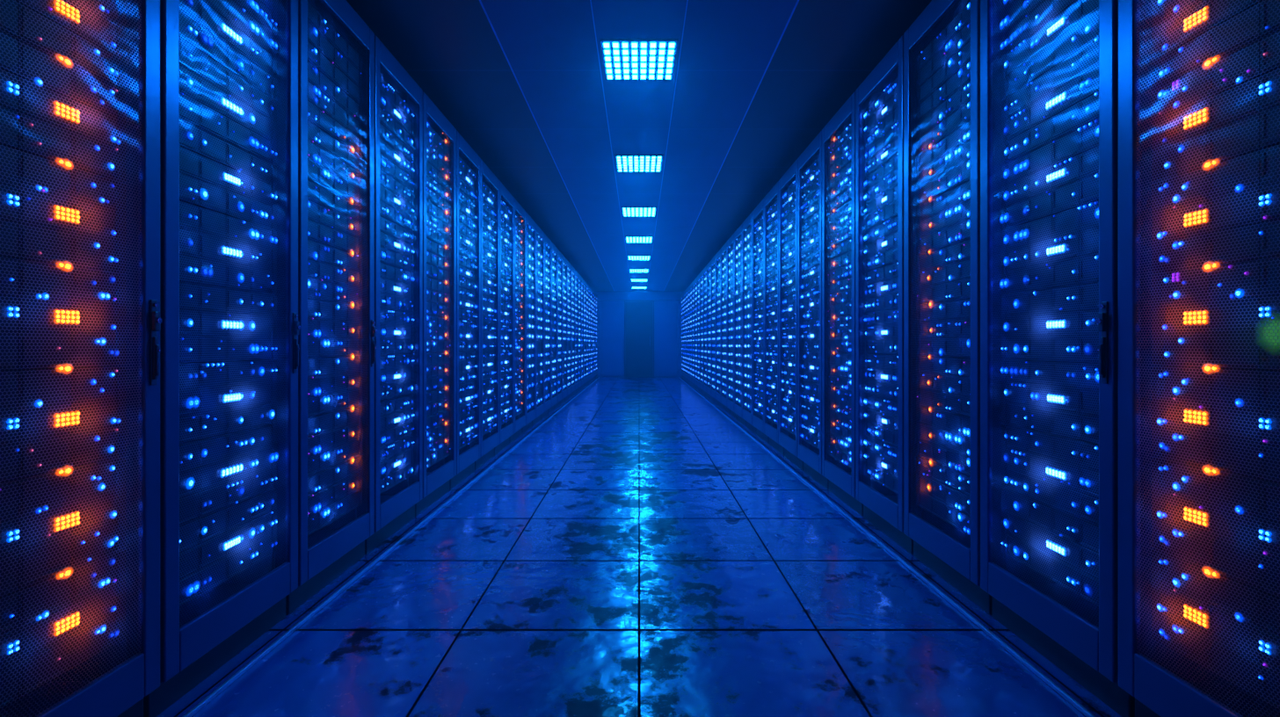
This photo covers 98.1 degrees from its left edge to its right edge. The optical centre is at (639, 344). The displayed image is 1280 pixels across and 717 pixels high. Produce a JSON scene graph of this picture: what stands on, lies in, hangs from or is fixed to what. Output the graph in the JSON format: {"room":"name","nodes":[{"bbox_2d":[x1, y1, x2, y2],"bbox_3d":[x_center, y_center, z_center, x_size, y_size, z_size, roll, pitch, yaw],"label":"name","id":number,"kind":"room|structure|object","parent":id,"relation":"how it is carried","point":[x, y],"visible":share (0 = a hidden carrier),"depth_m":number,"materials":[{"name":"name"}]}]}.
{"room":"server room","nodes":[
{"label":"server room","id":0,"kind":"room"},
{"bbox_2d":[156,378,1121,716],"bbox_3d":[0.000,1.050,7.651,4.500,0.100,18.302,0,0,0],"label":"floor","id":1,"kind":"structure","parent":0,"point":[638,554],"depth_m":2.09,"materials":[{"name":"tile"}]},
{"bbox_2d":[0,0,162,716],"bbox_3d":[-1.691,-0.240,1.167,0.918,2.480,0.579,0,0,0],"label":"rack","id":2,"kind":"object","parent":1,"relation":"on","point":[81,320],"visible":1,"depth_m":1.28,"materials":[{"name":"metal"}]},
{"bbox_2d":[143,0,300,716],"bbox_3d":[-1.691,-0.240,1.754,0.918,2.480,0.579,0,0,0],"label":"rack","id":3,"kind":"object","parent":1,"relation":"on","point":[229,348],"visible":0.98,"depth_m":1.74,"materials":[{"name":"metal"}]},
{"bbox_2d":[285,0,377,614],"bbox_3d":[-1.691,-0.240,2.341,0.918,2.480,0.579,0,0,0],"label":"rack","id":4,"kind":"object","parent":1,"relation":"on","point":[337,335],"visible":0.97,"depth_m":2.33,"materials":[{"name":"metal"}]},
{"bbox_2d":[349,145,354,153],"bbox_3d":[-1.282,-0.873,2.488,0.005,0.040,0.044,0,0,0],"label":"light","id":5,"kind":"object","parent":4,"relation":"attached to","point":[352,147],"depth_m":2.48,"materials":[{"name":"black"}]},
{"bbox_2d":[349,248,354,257],"bbox_3d":[-1.282,-0.409,2.486,0.005,0.039,0.043,0,0,0],"label":"light","id":6,"kind":"object","parent":4,"relation":"on","point":[352,250],"depth_m":2.48,"materials":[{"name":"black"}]},
{"bbox_2d":[349,301,354,309],"bbox_3d":[-1.282,-0.177,2.488,0.005,0.040,0.044,0,0,0],"label":"light","id":7,"kind":"object","parent":4,"relation":"attached to","point":[352,302],"depth_m":2.48,"materials":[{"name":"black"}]},
{"bbox_2d":[349,404,354,413],"bbox_3d":[-1.282,0.287,2.488,0.005,0.040,0.044,0,0,0],"label":"light","id":8,"kind":"object","parent":4,"relation":"attached to","point":[351,407],"depth_m":2.48,"materials":[{"name":"orange plastic"}]},
{"bbox_2d":[349,456,354,465],"bbox_3d":[-1.282,0.519,2.488,0.005,0.040,0.044,0,0,0],"label":"light","id":9,"kind":"object","parent":4,"relation":"attached to","point":[352,462],"depth_m":2.48,"materials":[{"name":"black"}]},
{"bbox_2d":[182,377,599,716],"bbox_3d":[-1.205,0.993,7.651,0.012,0.014,18.202,0,0,0],"label":"trim","id":10,"kind":"structure","parent":1,"relation":"on","point":[239,673],"depth_m":2.08,"materials":[{"name":"metal"}]},
{"bbox_2d":[364,35,422,554],"bbox_3d":[-1.700,-0.240,2.928,0.899,2.480,0.579,0,0,0],"label":"rack","id":11,"kind":"object","parent":1,"relation":"on","point":[398,98],"visible":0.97,"depth_m":2.92,"materials":[{"name":"metal"}]},
{"bbox_2d":[414,91,456,516],"bbox_3d":[-1.700,-0.240,3.514,0.899,2.480,0.579,0,0,0],"label":"rack","id":12,"kind":"object","parent":1,"relation":"on","point":[439,134],"visible":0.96,"depth_m":3.52,"materials":[{"name":"metal"}]},
{"bbox_2d":[450,130,480,489],"bbox_3d":[-1.700,-0.240,4.101,0.899,2.480,0.579,0,0,0],"label":"rack","id":13,"kind":"object","parent":1,"relation":"on","point":[468,162],"visible":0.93,"depth_m":4.15,"materials":[{"name":"metal"}]},
{"bbox_2d":[474,159,499,470],"bbox_3d":[-1.700,-0.240,4.689,0.899,2.480,0.579,0,0,0],"label":"rack","id":14,"kind":"object","parent":1,"relation":"on","point":[490,183],"visible":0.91,"depth_m":4.72,"materials":[{"name":"metal"}]},
{"bbox_2d":[494,181,514,456],"bbox_3d":[-1.700,-0.240,5.276,0.899,2.480,0.579,0,0,0],"label":"rack","id":15,"kind":"object","parent":1,"relation":"on","point":[506,200],"visible":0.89,"depth_m":5.29,"materials":[{"name":"metal"}]},
{"bbox_2d":[509,198,525,443],"bbox_3d":[-1.700,-0.240,5.862,0.899,2.480,0.579,0,0,0],"label":"rack","id":16,"kind":"object","parent":1,"relation":"on","point":[520,214],"visible":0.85,"depth_m":5.92,"materials":[{"name":"metal"}]},
{"bbox_2d":[522,211,536,434],"bbox_3d":[-1.700,-0.240,6.449,0.899,2.480,0.579,0,0,0],"label":"rack","id":17,"kind":"object","parent":1,"relation":"on","point":[530,224],"visible":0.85,"depth_m":6.53,"materials":[{"name":"metal"}]},
{"bbox_2d":[531,224,544,427],"bbox_3d":[-1.700,-0.240,7.037,0.899,2.480,0.579,0,0,0],"label":"rack","id":18,"kind":"object","parent":1,"relation":"on","point":[540,235],"visible":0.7,"depth_m":7.11,"materials":[{"name":"metal"}]},
{"bbox_2d":[540,233,551,420],"bbox_3d":[-1.700,-0.240,7.623,0.899,2.480,0.579,0,0,0],"label":"rack","id":19,"kind":"object","parent":1,"relation":"on","point":[547,242],"visible":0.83,"depth_m":7.72,"materials":[{"name":"metal"}]},
{"bbox_2d":[547,241,557,414],"bbox_3d":[-1.700,-0.240,8.210,0.899,2.480,0.579,0,0,0],"label":"rack","id":20,"kind":"object","parent":1,"relation":"on","point":[554,250],"visible":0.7,"depth_m":8.33,"materials":[{"name":"metal"}]},
{"bbox_2d":[554,248,562,409],"bbox_3d":[-1.700,-0.240,8.797,0.899,2.480,0.579,0,0,0],"label":"rack","id":21,"kind":"object","parent":1,"relation":"on","point":[559,254],"visible":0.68,"depth_m":8.91,"materials":[{"name":"metal"}]},
{"bbox_2d":[560,254,567,405],"bbox_3d":[-1.700,-0.240,9.384,0.899,2.480,0.579,0,0,0],"label":"rack","id":22,"kind":"object","parent":1,"relation":"on","point":[564,260],"visible":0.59,"depth_m":9.52,"materials":[{"name":"metal"}]},
{"bbox_2d":[564,260,571,401],"bbox_3d":[-1.700,-0.240,9.972,0.899,2.480,0.579,0,0,0],"label":"rack","id":23,"kind":"object","parent":1,"relation":"on","point":[569,265],"visible":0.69,"depth_m":10.02,"materials":[{"name":"metal"}]},
{"bbox_2d":[568,265,574,398],"bbox_3d":[-1.700,-0.240,10.559,0.899,2.480,0.579,0,0,0],"label":"rack","id":24,"kind":"object","parent":1,"relation":"on","point":[570,395],"visible":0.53,"depth_m":10.68,"materials":[{"name":"metal"}]},
{"bbox_2d":[573,269,578,394],"bbox_3d":[-1.700,-0.240,11.146,0.899,2.480,0.579,0,0,0],"label":"rack","id":25,"kind":"object","parent":1,"relation":"on","point":[576,272],"visible":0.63,"depth_m":11.28,"materials":[{"name":"metal"}]},
{"bbox_2d":[575,274,581,392],"bbox_3d":[-1.700,-0.240,11.732,0.899,2.480,0.579,0,0,0],"label":"rack","id":26,"kind":"object","parent":1,"relation":"on","point":[579,276],"visible":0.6,"depth_m":11.89,"materials":[{"name":"metal"}]},
{"bbox_2d":[579,276,583,390],"bbox_3d":[-1.700,-0.240,12.319,0.899,2.480,0.579,0,0,0],"label":"rack","id":27,"kind":"object","parent":1,"relation":"on","point":[582,279],"visible":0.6,"depth_m":12.46,"materials":[{"name":"metal"}]},
{"bbox_2d":[581,280,586,388],"bbox_3d":[-1.700,-0.240,12.906,0.899,2.480,0.579,0,0,0],"label":"rack","id":28,"kind":"object","parent":1,"relation":"on","point":[585,282],"visible":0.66,"depth_m":13.07,"materials":[{"name":"metal"}]},
{"bbox_2d":[584,283,589,385],"bbox_3d":[-1.700,-0.240,13.493,0.899,2.480,0.579,0,0,0],"label":"rack","id":29,"kind":"object","parent":1,"relation":"on","point":[587,285],"visible":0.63,"depth_m":13.75,"materials":[{"name":"metal"}]},
{"bbox_2d":[587,286,590,384],"bbox_3d":[-1.700,-0.240,14.081,0.899,2.480,0.579,0,0,0],"label":"rack","id":30,"kind":"object","parent":1,"relation":"on","point":[589,287],"visible":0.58,"depth_m":14.27,"materials":[{"name":"metal"}]},
{"bbox_2d":[589,288,592,383],"bbox_3d":[-1.700,-0.240,14.668,0.899,2.480,0.579,0,0,0],"label":"rack","id":31,"kind":"object","parent":1,"relation":"on","point":[591,288],"visible":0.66,"depth_m":14.80,"materials":[{"name":"metal"}]},
{"bbox_2d":[590,290,594,381],"bbox_3d":[-1.700,-0.240,15.255,0.899,2.480,0.579,0,0,0],"label":"rack","id":32,"kind":"object","parent":1,"relation":"on","point":[592,290],"visible":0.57,"depth_m":15.36,"materials":[{"name":"metal"}]},
{"bbox_2d":[592,292,596,379],"bbox_3d":[-1.700,-0.240,15.841,0.899,2.480,0.579,0,0,0],"label":"rack","id":33,"kind":"object","parent":1,"relation":"on","point":[594,293],"visible":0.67,"depth_m":15.97,"materials":[{"name":"metal"}]},
{"bbox_2d":[594,294,597,378],"bbox_3d":[-1.700,-0.240,16.428,0.899,2.480,0.579,0,0,0],"label":"rack","id":34,"kind":"object","parent":1,"relation":"on","point":[596,294],"visible":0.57,"depth_m":16.63,"materials":[{"name":"metal"}]},
{"bbox_2d":[680,294,683,378],"bbox_3d":[1.700,-0.240,16.428,0.899,2.480,0.579,0,0,0],"label":"rack","id":35,"kind":"object","parent":1,"relation":"on","point":[681,294],"visible":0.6,"depth_m":16.63,"materials":[{"name":"metal"}]},
{"bbox_2d":[682,292,685,379],"bbox_3d":[1.700,-0.240,15.841,0.899,2.480,0.579,0,0,0],"label":"rack","id":36,"kind":"object","parent":1,"relation":"on","point":[683,293],"visible":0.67,"depth_m":15.97,"materials":[{"name":"metal"}]},
{"bbox_2d":[683,290,687,381],"bbox_3d":[1.700,-0.240,15.255,0.899,2.480,0.579,0,0,0],"label":"rack","id":37,"kind":"object","parent":1,"relation":"on","point":[685,290],"visible":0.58,"depth_m":15.36,"materials":[{"name":"metal"}]},
{"bbox_2d":[685,288,689,383],"bbox_3d":[1.700,-0.240,14.668,0.899,2.480,0.579,0,0,0],"label":"rack","id":38,"kind":"object","parent":1,"relation":"on","point":[687,288],"visible":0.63,"depth_m":14.79,"materials":[{"name":"metal"}]},
{"bbox_2d":[687,286,690,384],"bbox_3d":[1.700,-0.240,14.081,0.899,2.480,0.579,0,0,0],"label":"rack","id":39,"kind":"object","parent":1,"relation":"on","point":[688,287],"visible":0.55,"depth_m":14.27,"materials":[{"name":"metal"}]},
{"bbox_2d":[689,283,693,385],"bbox_3d":[1.700,-0.240,13.493,0.899,2.480,0.579,0,0,0],"label":"rack","id":40,"kind":"object","parent":1,"relation":"on","point":[690,285],"visible":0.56,"depth_m":13.75,"materials":[{"name":"metal"}]},
{"bbox_2d":[691,280,696,388],"bbox_3d":[1.700,-0.240,12.906,0.899,2.480,0.579,0,0,0],"label":"rack","id":41,"kind":"object","parent":1,"relation":"on","point":[693,282],"visible":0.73,"depth_m":13.06,"materials":[{"name":"metal"}]},
{"bbox_2d":[694,276,698,390],"bbox_3d":[1.700,-0.240,12.319,0.899,2.480,0.579,0,0,0],"label":"rack","id":42,"kind":"object","parent":1,"relation":"on","point":[695,279],"visible":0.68,"depth_m":12.46,"materials":[{"name":"metal"}]},
{"bbox_2d":[697,274,702,392],"bbox_3d":[1.700,-0.240,11.732,0.899,2.480,0.579,0,0,0],"label":"rack","id":43,"kind":"object","parent":1,"relation":"on","point":[698,276],"visible":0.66,"depth_m":11.89,"materials":[{"name":"metal"}]},
{"bbox_2d":[699,269,705,394],"bbox_3d":[1.700,-0.240,11.146,0.899,2.480,0.579,0,0,0],"label":"rack","id":44,"kind":"object","parent":1,"relation":"on","point":[701,272],"visible":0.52,"depth_m":11.28,"materials":[{"name":"metal"}]},
{"bbox_2d":[703,265,709,398],"bbox_3d":[1.700,-0.240,10.559,0.899,2.480,0.579,0,0,0],"label":"rack","id":45,"kind":"object","parent":1,"relation":"on","point":[707,395],"visible":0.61,"depth_m":10.68,"materials":[{"name":"metal"}]},
{"bbox_2d":[706,260,713,401],"bbox_3d":[1.700,-0.240,9.972,0.899,2.480,0.579,0,0,0],"label":"rack","id":46,"kind":"object","parent":1,"relation":"on","point":[709,265],"visible":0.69,"depth_m":10.02,"materials":[{"name":"metal"}]},
{"bbox_2d":[711,254,718,405],"bbox_3d":[1.700,-0.240,9.384,0.899,2.480,0.579,0,0,0],"label":"rack","id":47,"kind":"object","parent":1,"relation":"on","point":[713,260],"visible":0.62,"depth_m":9.52,"materials":[{"name":"metal"}]},
{"bbox_2d":[715,248,723,409],"bbox_3d":[1.700,-0.240,8.797,0.899,2.480,0.579,0,0,0],"label":"rack","id":48,"kind":"object","parent":1,"relation":"on","point":[718,254],"visible":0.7,"depth_m":8.91,"materials":[{"name":"metal"}]},
{"bbox_2d":[720,241,730,414],"bbox_3d":[1.700,-0.240,8.210,0.899,2.480,0.579,0,0,0],"label":"rack","id":49,"kind":"object","parent":1,"relation":"on","point":[723,250],"visible":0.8,"depth_m":8.33,"materials":[{"name":"metal"}]},
{"bbox_2d":[727,233,737,420],"bbox_3d":[1.700,-0.240,7.623,0.899,2.480,0.579,0,0,0],"label":"rack","id":50,"kind":"object","parent":1,"relation":"on","point":[730,242],"visible":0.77,"depth_m":7.72,"materials":[{"name":"metal"}]},
{"bbox_2d":[734,224,746,427],"bbox_3d":[1.700,-0.240,7.037,0.899,2.480,0.579,0,0,0],"label":"rack","id":51,"kind":"object","parent":1,"relation":"on","point":[738,235],"visible":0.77,"depth_m":7.14,"materials":[{"name":"metal"}]},
{"bbox_2d":[741,211,756,434],"bbox_3d":[1.700,-0.240,6.449,0.899,2.480,0.579,0,0,0],"label":"rack","id":52,"kind":"object","parent":1,"relation":"on","point":[747,224],"visible":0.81,"depth_m":6.53,"materials":[{"name":"metal"}]},
{"bbox_2d":[752,198,768,443],"bbox_3d":[1.700,-0.240,5.862,0.899,2.480,0.579,0,0,0],"label":"rack","id":53,"kind":"object","parent":1,"relation":"on","point":[758,214],"visible":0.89,"depth_m":5.92,"materials":[{"name":"metal"}]},
{"bbox_2d":[763,181,784,456],"bbox_3d":[1.700,-0.240,5.276,0.899,2.480,0.579,0,0,0],"label":"rack","id":54,"kind":"object","parent":1,"relation":"on","point":[771,200],"visible":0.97,"depth_m":5.29,"materials":[{"name":"metal"}]},
{"bbox_2d":[778,159,803,470],"bbox_3d":[1.700,-0.240,4.689,0.899,2.480,0.579,0,0,0],"label":"rack","id":55,"kind":"object","parent":1,"relation":"on","point":[788,183],"visible":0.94,"depth_m":4.74,"materials":[{"name":"metal"}]},
{"bbox_2d":[797,130,828,489],"bbox_3d":[1.700,-0.240,4.101,0.899,2.480,0.579,0,0,0],"label":"rack","id":56,"kind":"object","parent":1,"relation":"on","point":[810,162],"visible":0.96,"depth_m":4.15,"materials":[{"name":"metal"}]},
{"bbox_2d":[821,91,863,516],"bbox_3d":[1.700,-0.240,3.514,0.899,2.480,0.579,0,0,0],"label":"rack","id":57,"kind":"object","parent":1,"relation":"on","point":[839,134],"visible":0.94,"depth_m":3.54,"materials":[{"name":"metal"}]},
{"bbox_2d":[855,35,913,554],"bbox_3d":[1.700,-0.240,2.928,0.899,2.480,0.579,0,0,0],"label":"rack","id":58,"kind":"object","parent":1,"relation":"on","point":[879,98],"visible":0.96,"depth_m":2.94,"materials":[{"name":"metal"}]},
{"bbox_2d":[678,377,1095,716],"bbox_3d":[1.205,0.993,7.651,0.012,0.014,18.202,0,0,0],"label":"trim","id":59,"kind":"structure","parent":1,"relation":"on","point":[1038,673],"depth_m":2.08,"materials":[{"name":"metal"}]},
{"bbox_2d":[903,0,992,614],"bbox_3d":[1.700,-0.240,2.341,0.899,2.480,0.579,0,0,0],"label":"rack","id":60,"kind":"object","parent":1,"relation":"on","point":[941,47],"visible":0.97,"depth_m":2.33,"materials":[{"name":"metal"}]},
{"bbox_2d":[928,458,933,466],"bbox_3d":[1.282,0.519,2.443,0.005,0.043,0.046,0,0,0],"label":"light","id":61,"kind":"object","parent":60,"relation":"on","point":[928,458],"depth_m":2.44,"materials":[{"name":"orange plastic"}]},
{"bbox_2d":[980,0,1134,716],"bbox_3d":[1.691,-0.240,1.754,0.918,2.480,0.579,0,0,0],"label":"rack","id":62,"kind":"object","parent":1,"relation":"on","point":[1049,69],"visible":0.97,"depth_m":1.74,"materials":[{"name":"metal"}]},
{"bbox_2d":[1118,0,1279,716],"bbox_3d":[1.700,-0.240,1.167,0.899,2.480,0.579,0,0,0],"label":"rack","id":63,"kind":"object","parent":1,"relation":"on","point":[1199,80],"visible":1,"depth_m":1.28,"materials":[{"name":"metal"}]},
{"bbox_2d":[1254,310,1279,356],"bbox_3d":[1.297,-0.022,1.126,0.005,0.096,0.094,0,0,0],"label":"light","id":64,"kind":"object","parent":63,"relation":"attached to","point":[1267,311],"depth_m":1.15,"materials":[{"name":"green plastic"}]},
{"bbox_2d":[346,0,931,291],"bbox_3d":[0.000,-1.650,7.651,4.500,0.100,18.302,0,0,0],"label":"ceiling","id":65,"kind":"structure","parent":0,"point":[523,83],"depth_m":3.64,"materials":[{"name":"blue paint"}]},
{"bbox_2d":[599,38,678,79],"bbox_3d":[0.000,-1.592,3.120,0.412,0.016,0.436,0,0,0],"label":"recessed light","id":66,"kind":"object","parent":65,"relation":"in","point":[622,59],"visible":1,"depth_m":3.08,"materials":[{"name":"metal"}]},
{"bbox_2d":[614,154,663,172],"bbox_3d":[0.000,-1.592,4.890,0.412,0.016,0.436,0,0,0],"label":"recessed light","id":67,"kind":"object","parent":65,"relation":"in","point":[623,163],"visible":1,"depth_m":4.86,"materials":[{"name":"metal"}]},
{"bbox_2d":[621,206,656,216],"bbox_3d":[0.000,-1.592,6.660,0.412,0.016,0.436,0,0,0],"label":"recessed light","id":68,"kind":"object","parent":65,"relation":"in","point":[627,211],"visible":1,"depth_m":6.61,"materials":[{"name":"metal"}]},
{"bbox_2d":[625,236,653,242],"bbox_3d":[0.000,-1.592,8.430,0.412,0.016,0.436,0,0,0],"label":"recessed light","id":69,"kind":"object","parent":65,"relation":"in","point":[629,239],"visible":1,"depth_m":8.38,"materials":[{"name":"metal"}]},
{"bbox_2d":[627,255,650,260],"bbox_3d":[0.000,-1.592,10.200,0.412,0.016,0.436,0,0,0],"label":"recessed light","id":70,"kind":"object","parent":65,"relation":"in","point":[629,258],"visible":1,"depth_m":10.17,"materials":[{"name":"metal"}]},
{"bbox_2d":[629,269,648,272],"bbox_3d":[0.000,-1.592,11.970,0.412,0.016,0.436,0,0,0],"label":"recessed light","id":71,"kind":"object","parent":65,"relation":"in","point":[630,270],"visible":1,"depth_m":11.94,"materials":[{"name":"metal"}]},
{"bbox_2d":[630,269,647,272],"bbox_3d":[0.000,-1.586,11.970,0.375,0.003,0.389,0,0,0],"label":"diffuser","id":72,"kind":"object","parent":71,"relation":"attached to","point":[631,271],"depth_m":11.99,"materials":[{"name":"blue"}]},
{"bbox_2d":[630,278,647,281],"bbox_3d":[0.000,-1.592,13.740,0.412,0.016,0.436,0,0,0],"label":"recessed light","id":73,"kind":"object","parent":65,"relation":"in","point":[631,280],"visible":1,"depth_m":13.62,"materials":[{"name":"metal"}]},
{"bbox_2d":[632,286,646,288],"bbox_3d":[0.000,-1.592,15.510,0.412,0.016,0.436,0,0,0],"label":"recessed light","id":74,"kind":"object","parent":65,"relation":"in","point":[632,287],"visible":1,"depth_m":15.42,"materials":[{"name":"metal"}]},
{"bbox_2d":[594,291,683,378],"bbox_3d":[0.000,-0.300,16.832,4.500,2.600,0.180,0,0,0],"label":"wall","id":75,"kind":"structure","parent":0,"point":[610,304],"depth_m":16.78,"materials":[{"name":"paint"}]},
{"bbox_2d":[624,300,654,378],"bbox_3d":[0.000,-0.168,16.782,0.900,2.335,0.080,0,0,0],"label":"door frame","id":76,"kind":"structure","parent":75,"relation":"in","point":[638,313],"depth_m":16.79,"materials":[{"name":"paint"}]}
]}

